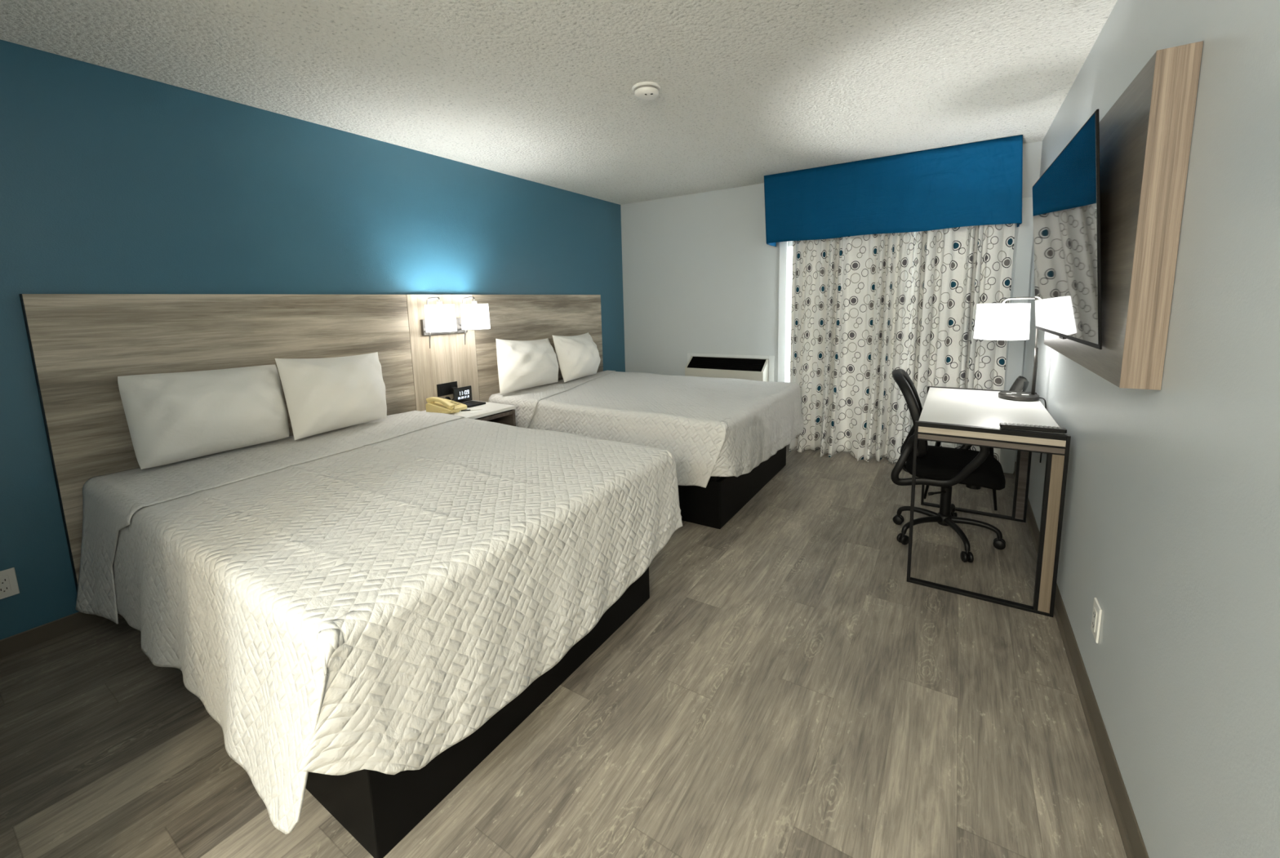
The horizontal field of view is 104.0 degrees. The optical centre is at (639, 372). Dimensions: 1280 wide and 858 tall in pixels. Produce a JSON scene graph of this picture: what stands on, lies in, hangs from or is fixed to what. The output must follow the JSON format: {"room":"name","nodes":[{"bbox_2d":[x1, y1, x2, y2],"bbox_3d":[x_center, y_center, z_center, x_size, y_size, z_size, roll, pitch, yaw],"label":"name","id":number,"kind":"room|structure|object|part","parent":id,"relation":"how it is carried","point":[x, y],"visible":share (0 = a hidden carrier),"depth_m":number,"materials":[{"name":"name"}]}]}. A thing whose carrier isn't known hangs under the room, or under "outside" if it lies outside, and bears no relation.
{"room":"hotel room","nodes":[
{"label":"hotel room","id":0,"kind":"room"},
{"bbox_2d":[0,39,625,639],"bbox_3d":[-1.520,-0.314,3.623,0.100,2.440,4.860,4,9,32],"label":"wall","id":1,"kind":"structure","parent":0,"point":[112,181],"depth_m":2.45,"materials":[{"name":"blue paint"}]},
{"bbox_2d":[0,567,19,599],"bbox_3d":[-2.551,0.848,2.003,0.010,0.113,0.072,4,9,32],"label":"wall outlet","id":2,"kind":"object","parent":1,"relation":"attached to","point":[9,586],"visible":1,"depth_m":2.01,"materials":[{"name":"white plastic"}]},
{"bbox_2d":[0,574,11,594],"bbox_3d":[-2.548,0.848,2.002,0.002,0.068,0.034,4,9,32],"label":"receptacle","id":3,"kind":"object","parent":2,"relation":"attached to","point":[5,580],"depth_m":2.01,"materials":[{"name":"white plastic"}]},
{"bbox_2d":[0,611,123,664],"bbox_3d":[-1.418,0.844,3.796,0.013,0.096,4.760,4,9,32],"label":"baseboard","id":4,"kind":"structure","parent":1,"relation":"attached to","point":[12,647],"depth_m":2.11,"materials":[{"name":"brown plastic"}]},
{"bbox_2d":[19,293,603,593],"bbox_3d":[-1.427,0.115,3.690,0.029,1.369,3.838,4,9,32],"label":"headboard","id":5,"kind":"object","parent":1,"relation":"attached to","point":[80,344],"visible":0.49,"depth_m":2.52,"materials":[{"name":"brown wood"}]},
{"bbox_3d":[-2.010,0.256,2.781,0.029,1.369,1.652,4,9,32],"label":"panel","id":6,"kind":"part","parent":5,"relation":"part of","materials":[{"name":"brown wood"}]},
{"bbox_3d":[-1.421,0.113,3.700,0.029,1.369,0.544,4,9,32],"label":"panel","id":7,"kind":"part","parent":5,"relation":"part of","materials":[{"name":"brown wood"}]},
{"bbox_2d":[436,381,457,396],"bbox_3d":[-1.412,0.117,3.678,0.010,0.090,0.173,4,9,32],"label":"wall outlet","id":8,"kind":"object","parent":5,"relation":"attached to","point":[442,389],"visible":0.86,"depth_m":3.66,"materials":[{"name":"black plastic"}]},
{"bbox_2d":[440,386,444,393],"bbox_3d":[-1.433,0.123,3.640,0.002,0.054,0.034,4,9,32],"label":"receptacle","id":9,"kind":"object","parent":8,"relation":"attached to","point":[442,388],"depth_m":3.64,"materials":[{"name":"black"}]},
{"bbox_2d":[420,297,490,348],"bbox_3d":[-1.307,-0.365,3.562,0.260,0.349,0.494,4,9,32],"label":"wall lamp","id":10,"kind":"object","parent":5,"relation":"attached to","point":[440,318],"visible":1,"depth_m":3.47,"materials":[{"name":"white fabric"}]},
{"bbox_3d":[-1.424,-0.413,3.435,0.140,0.213,0.015,2,9,21],"label":"lamp arm","id":11,"kind":"part","parent":10,"relation":"part of","materials":[{"name":"silver metal"}]},
{"bbox_3d":[-1.361,-0.375,3.419,0.200,0.182,0.200,4,9,32],"label":"lamp shade","id":12,"kind":"part","parent":10,"relation":"part of","materials":[{"name":"white fabric"}]},
{"bbox_3d":[-1.409,-0.338,3.620,0.028,0.111,0.369,4,9,32],"label":"plate","id":13,"kind":"part","parent":10,"relation":"part of","materials":[{"name":"silver metal"}]},
{"bbox_3d":[-1.204,-0.413,3.664,0.200,0.182,0.200,4,9,32],"label":"lamp shade","id":14,"kind":"part","parent":10,"relation":"part of","materials":[{"name":"white fabric"}]},
{"bbox_3d":[-0.838,-0.028,4.611,0.029,1.369,1.633,4,9,32],"label":"panel","id":15,"kind":"part","parent":5,"relation":"part of","materials":[{"name":"brown wood"}]},
{"bbox_2d":[460,400,485,407],"bbox_3d":[-1.248,0.229,3.688,0.160,0.014,0.156,4,9,32],"label":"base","id":16,"kind":"object","parent":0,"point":[470,403],"depth_m":3.69,"materials":[{"name":"black plastic"}]},
{"bbox_2d":[0,0,1117,204],"bbox_3d":[-0.680,-1.292,1.370,3.814,0.080,7.710,4,9,32],"label":"ceiling","id":17,"kind":"structure","parent":0,"point":[540,91],"depth_m":2.29,"materials":[{"name":"white paint"}]},
{"bbox_2d":[631,81,661,101],"bbox_3d":[0.035,-1.403,2.505,0.144,0.046,0.144,4,9,32],"label":"smoke detector","id":18,"kind":"object","parent":17,"relation":"attached to","point":[643,91],"visible":1,"depth_m":2.47,"materials":[{"name":"white plastic"}]},
{"bbox_2d":[0,444,1126,857],"bbox_3d":[-0.620,1.203,1.718,3.814,0.080,7.710,4,9,32],"label":"floor","id":19,"kind":"structure","parent":0,"point":[781,686],"depth_m":1.63,"materials":[{"name":"brown wood"}]},
{"bbox_2d":[422,400,515,426],"bbox_3d":[-1.217,0.582,3.597,0.473,0.660,0.480,4,9,32],"label":"nightstand","id":20,"kind":"object","parent":19,"relation":"on","point":[504,414],"visible":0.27,"depth_m":3.56,"materials":[{"name":"white laminate"}]},
{"bbox_2d":[425,396,466,413],"bbox_3d":[-1.343,0.216,3.462,0.254,0.100,0.222,2,9,22],"label":"telephone","id":21,"kind":"object","parent":20,"relation":"on","point":[438,405],"visible":0.91,"depth_m":3.43,"materials":[{"name":"yellow plastic"}]},
{"bbox_3d":[-1.294,0.261,3.375,0.140,0.034,0.079,-3,8,-11],"label":"coiled cord","id":22,"kind":"part","parent":21,"relation":"part of","materials":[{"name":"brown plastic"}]},
{"bbox_2d":[450,386,457,400],"bbox_3d":[-1.376,0.172,3.695,0.038,0.127,0.075,4,9,32],"label":"power adapter","id":23,"kind":"object","parent":20,"relation":"on","point":[452,388],"visible":0.42,"depth_m":3.69,"materials":[{"name":"black plastic"}]},
{"bbox_2d":[453,385,485,407],"bbox_3d":[-1.252,0.173,3.682,0.167,0.128,0.160,4,9,32],"label":"alarm clock","id":24,"kind":"object","parent":20,"relation":"on","point":[461,394],"visible":0.96,"depth_m":3.70,"materials":[{"name":"black plastic"}]},
{"bbox_2d":[468,407,488,413],"bbox_3d":[-1.127,0.261,3.484,0.124,0.002,0.162,-5,9,-26],"label":"notepad","id":25,"kind":"object","parent":20,"relation":"on","point":[484,409],"visible":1,"depth_m":3.46,"materials":[{"name":"white paper"}]},
{"bbox_2d":[461,408,482,411],"bbox_3d":[-1.165,0.257,3.476,0.145,0.008,0.008,-3,8,-14],"label":"pen","id":26,"kind":"object","parent":25,"relation":"on","point":[473,409],"visible":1,"depth_m":3.47,"materials":[{"name":"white plastic"}]},
{"bbox_3d":[-1.040,0.311,3.442,0.022,0.026,0.422,4,9,32],"label":"rail","id":27,"kind":"part","parent":20,"relation":"part of","materials":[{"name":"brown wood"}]},
{"bbox_3d":[-1.096,0.568,3.785,0.459,0.630,0.022,4,9,32],"label":"panel","id":28,"kind":"part","parent":20,"relation":"part of","materials":[{"name":"brown wood"}]},
{"bbox_2d":[305,566,649,857],"bbox_3d":[-1.123,0.751,2.310,2.005,0.676,1.522,4,9,32],"label":"bed","id":29,"kind":"object","parent":19,"relation":"on","point":[378,809],"visible":0.02,"depth_m":1.39,"materials":[{"name":"black"}]},
{"bbox_2d":[75,410,682,834],"bbox_3d":[-1.078,0.672,2.233,2.011,0.559,1.687,4,9,32],"label":"quilt","id":30,"kind":"object","parent":29,"relation":"on","point":[370,595],"visible":0.98,"depth_m":1.55,"materials":[{"name":"white fabric"}]},
{"bbox_2d":[117,364,288,469],"bbox_3d":[-2.009,0.180,2.388,0.283,0.398,0.615,4,9,32],"label":"pillow","id":31,"kind":"object","parent":30,"relation":"on","point":[174,417],"visible":1,"depth_m":2.27,"materials":[{"name":"white fabric"}]},
{"bbox_2d":[275,351,386,439],"bbox_3d":[-1.673,0.099,2.832,0.299,0.418,0.599,4,9,32],"label":"pillow","id":32,"kind":"object","parent":30,"relation":"on","point":[322,395],"visible":1,"depth_m":2.69,"materials":[{"name":"white fabric"}]},
{"bbox_2d":[678,445,786,528],"bbox_3d":[0.045,0.473,4.134,2.005,0.666,1.555,4,9,32],"label":"bed","id":33,"kind":"object","parent":19,"relation":"on","point":[713,505],"visible":0.04,"depth_m":3.14,"materials":[{"name":"black"}]},
{"bbox_2d":[488,370,804,487],"bbox_3d":[0.105,0.340,4.069,2.019,0.445,1.681,4,9,32],"label":"quilt","id":34,"kind":"object","parent":33,"relation":"on","point":[715,427],"visible":0.83,"depth_m":3.45,"materials":[{"name":"white fabric"}]},
{"bbox_2d":[495,337,558,394],"bbox_3d":[-0.899,-0.088,4.113,0.277,0.420,0.724,4,9,32],"label":"pillow","id":35,"kind":"object","parent":34,"relation":"on","point":[522,364],"visible":1,"depth_m":3.97,"materials":[{"name":"white fabric"}]},
{"bbox_2d":[552,332,599,382],"bbox_3d":[-0.533,-0.164,4.627,0.272,0.409,0.648,2,9,22],"label":"pillow","id":36,"kind":"object","parent":34,"relation":"on","point":[578,356],"visible":1,"depth_m":4.43,"materials":[{"name":"white fabric"}]},
{"bbox_2d":[890,368,1005,562],"bbox_3d":[1.734,0.470,2.823,0.597,0.953,0.596,4,9,32],"label":"office chair","id":37,"kind":"object","parent":19,"relation":"on","point":[945,468],"visible":0.83,"depth_m":2.72,"materials":[{"name":"black plastic"}]},
{"bbox_3d":[1.564,0.224,2.892,0.212,0.476,0.471,4,9,32],"label":"frame","id":38,"kind":"part","parent":37,"relation":"part of","materials":[{"name":"black plastic"}]},
{"bbox_3d":[1.837,0.397,3.049,0.432,0.334,0.062,4,9,32],"label":"armrest","id":39,"kind":"part","parent":37,"relation":"part of","materials":[{"name":"black plastic"}]},
{"bbox_3d":[1.688,0.683,2.834,0.105,0.025,0.022,-1,8,1],"label":"height lever","id":40,"kind":"part","parent":37,"relation":"part of","materials":[{"name":"black plastic"}]},
{"bbox_3d":[1.575,0.460,2.640,0.432,0.334,0.062,4,9,32],"label":"armrest","id":41,"kind":"part","parent":37,"relation":"part of","materials":[{"name":"black plastic"}]},
{"bbox_3d":[1.770,0.523,2.818,0.464,0.104,0.476,4,9,32],"label":"seat","id":42,"kind":"part","parent":37,"relation":"part of","materials":[{"name":"black fabric"}]},
{"bbox_2d":[924,375,1029,510],"bbox_3d":[2.277,0.436,3.425,0.560,0.833,0.491,4,9,32],"label":"chair","id":43,"kind":"object","parent":19,"relation":"on","point":[1020,384],"visible":0.14,"depth_m":3.30,"materials":[{"name":"black plastic"}]},
{"bbox_3d":[2.001,0.644,3.413,0.091,0.437,0.095,4,9,32],"label":"leg","id":44,"kind":"part","parent":43,"relation":"part of","materials":[{"name":"black metal"}]},
{"bbox_3d":[2.284,0.663,3.235,0.071,0.436,0.095,4,9,32],"label":"leg","id":45,"kind":"part","parent":43,"relation":"part of","materials":[{"name":"black metal"}]},
{"bbox_2d":[906,386,1071,617],"bbox_3d":[1.819,0.566,2.691,0.556,0.797,1.100,4,9,32],"label":"desk","id":46,"kind":"object","parent":19,"relation":"on","point":[957,415],"visible":0.89,"depth_m":2.27,"materials":[{"name":"white laminate"}]},
{"bbox_3d":[2.105,0.496,3.138,0.556,0.797,0.030,4,9,32],"label":"frame","id":47,"kind":"part","parent":46,"relation":"part of","materials":[{"name":"black metal"}]},
{"bbox_3d":[1.525,0.306,2.198,0.528,0.022,0.022,4,9,32],"label":"frame rail","id":48,"kind":"part","parent":46,"relation":"part of","materials":[{"name":"brown wood"}]},
{"bbox_2d":[973,297,1046,462],"bbox_3d":[2.077,0.031,2.820,0.348,0.908,0.254,4,9,32],"label":"desk lamp","id":49,"kind":"object","parent":46,"relation":"on","point":[994,322],"visible":0.88,"depth_m":2.72,"materials":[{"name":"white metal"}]},
{"bbox_3d":[2.030,-0.289,2.801,0.254,0.194,0.254,4,9,32],"label":"lamp shade","id":50,"kind":"part","parent":49,"relation":"part of","materials":[{"name":"white fabric"}]},
{"bbox_3d":[2.098,-0.279,2.759,0.174,0.278,0.012,4,9,32],"label":"lamp arm","id":51,"kind":"part","parent":49,"relation":"part of","materials":[{"name":"silver metal"}]},
{"bbox_3d":[2.174,-0.009,2.752,0.020,0.259,0.017,4,9,32],"label":"post","id":52,"kind":"part","parent":49,"relation":"part of","materials":[{"name":"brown metal"}]},
{"bbox_3d":[2.201,0.315,2.742,0.018,0.361,0.054,-2,8,-2],"label":"power cord","id":53,"kind":"part","parent":49,"relation":"part of","materials":[{"name":"black plastic"}]},
{"bbox_2d":[999,422,1066,433],"bbox_3d":[1.678,0.234,2.137,0.225,0.018,0.044,3,9,30],"label":"remote control","id":54,"kind":"object","parent":46,"relation":"on","point":[1004,425],"visible":1,"depth_m":2.12,"materials":[{"name":"black plastic"}]},
{"bbox_2d":[620,141,1042,471],"bbox_3d":[1.355,-0.529,4.673,3.814,2.440,0.025,4,9,32],"label":"wall","id":55,"kind":"structure","parent":0,"point":[700,272],"depth_m":5.05,"materials":[{"name":"grey paint"}]},
{"bbox_2d":[684,352,774,382],"bbox_3d":[0.857,0.044,4.970,0.925,0.446,0.160,4,9,32],"label":"air conditioner","id":56,"kind":"object","parent":55,"relation":"attached to","point":[748,367],"visible":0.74,"depth_m":4.90,"materials":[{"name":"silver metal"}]},
{"bbox_2d":[687,356,766,371],"bbox_3d":[0.849,-0.091,4.951,0.780,0.100,0.142,4,9,32],"label":"grille","id":57,"kind":"object","parent":56,"relation":"attached to","point":[695,363],"depth_m":4.93,"materials":[{"name":"black"}]},
{"bbox_2d":[777,241,787,382],"bbox_3d":[1.336,-0.339,4.688,0.072,2.060,0.018,4,9,32],"label":"trim","id":58,"kind":"structure","parent":55,"relation":"attached to","point":[783,261],"depth_m":4.65,"materials":[{"name":"white paint"}]},
{"bbox_2d":[786,231,915,382],"bbox_3d":[1.952,-0.471,4.298,1.369,1.398,0.020,4,9,32],"label":"window","id":59,"kind":"structure","parent":55,"relation":"in","point":[789,243],"depth_m":4.62,"materials":[{"name":"white paint"}]},
{"bbox_2d":[788,231,914,463],"bbox_3d":[1.747,-0.245,4.256,0.958,1.967,0.257,3,9,30],"label":"curtain","id":60,"kind":"object","parent":55,"relation":"hanging from","point":[851,295],"visible":0.91,"depth_m":4.28,"materials":[{"name":"fabric"}]},
{"bbox_2d":[764,134,1022,246],"bbox_3d":[1.922,-1.384,3.991,1.826,0.582,0.282,4,9,32],"label":"valance","id":61,"kind":"object","parent":55,"relation":"attached to","point":[980,183],"visible":1,"depth_m":3.79,"materials":[{"name":"blue fabric"}]},
{"bbox_2d":[901,223,1015,463],"bbox_3d":[2.413,-0.203,3.841,0.682,1.967,0.285,4,9,32],"label":"curtain","id":62,"kind":"object","parent":61,"relation":"hanging from","point":[955,270],"visible":0.59,"depth_m":3.84,"materials":[{"name":"fabric"}]},
{"bbox_2d":[1000,196,1033,473],"bbox_3d":[2.829,-0.244,3.747,0.091,2.060,0.018,4,9,32],"label":"trim","id":63,"kind":"structure","parent":55,"relation":"attached to","point":[1025,230],"depth_m":3.68,"materials":[{"name":"white paint"}]},
{"bbox_2d":[1016,0,1279,857],"bbox_3d":[0.913,0.058,0.546,0.100,2.440,7.490,4,9,32],"label":"wall","id":64,"kind":"structure","parent":0,"point":[1171,514],"depth_m":1.04,"materials":[{"name":"grey paint"}]},
{"bbox_2d":[1013,461,1149,857],"bbox_3d":[0.893,1.215,0.738,0.013,0.096,7.490,4,9,32],"label":"baseboard","id":65,"kind":"structure","parent":64,"relation":"attached to","point":[1131,835],"depth_m":1.51,"materials":[{"name":"brown plastic"}]},
{"bbox_2d":[1090,597,1102,643],"bbox_3d":[1.476,0.799,1.619,0.010,0.116,0.080,4,9,32],"label":"wall outlet","id":66,"kind":"object","parent":64,"relation":"attached to","point":[1097,611],"visible":1,"depth_m":1.60,"materials":[{"name":"white plastic"}]},
{"bbox_2d":[1092,606,1097,631],"bbox_3d":[1.474,0.799,1.620,0.002,0.070,0.034,4,9,32],"label":"receptacle","id":67,"kind":"object","parent":66,"relation":"attached to","point":[1095,609],"depth_m":1.61,"materials":[{"name":"white plastic"}]},
{"bbox_2d":[1044,40,1203,390],"bbox_3d":[1.619,-0.445,1.781,0.076,0.798,1.388,4,9,32],"label":"panel","id":68,"kind":"object","parent":64,"relation":"attached to","point":[1145,137],"visible":0.86,"depth_m":1.23,"materials":[{"name":"brown wood"}]},
{"bbox_2d":[1032,109,1102,349],"bbox_3d":[1.566,-0.460,1.862,0.102,0.663,1.120,4,9,32],"label":"television","id":69,"kind":"object","parent":68,"relation":"attached to","point":[1066,197],"visible":1,"depth_m":1.67,"materials":[{"name":"black glass"}]},
{"bbox_3d":[1.619,-0.445,1.782,0.075,0.797,1.385,4,9,32],"label":"panel","id":70,"kind":"part","parent":68,"relation":"part of","materials":[{"name":"brown wood"}]}
]}

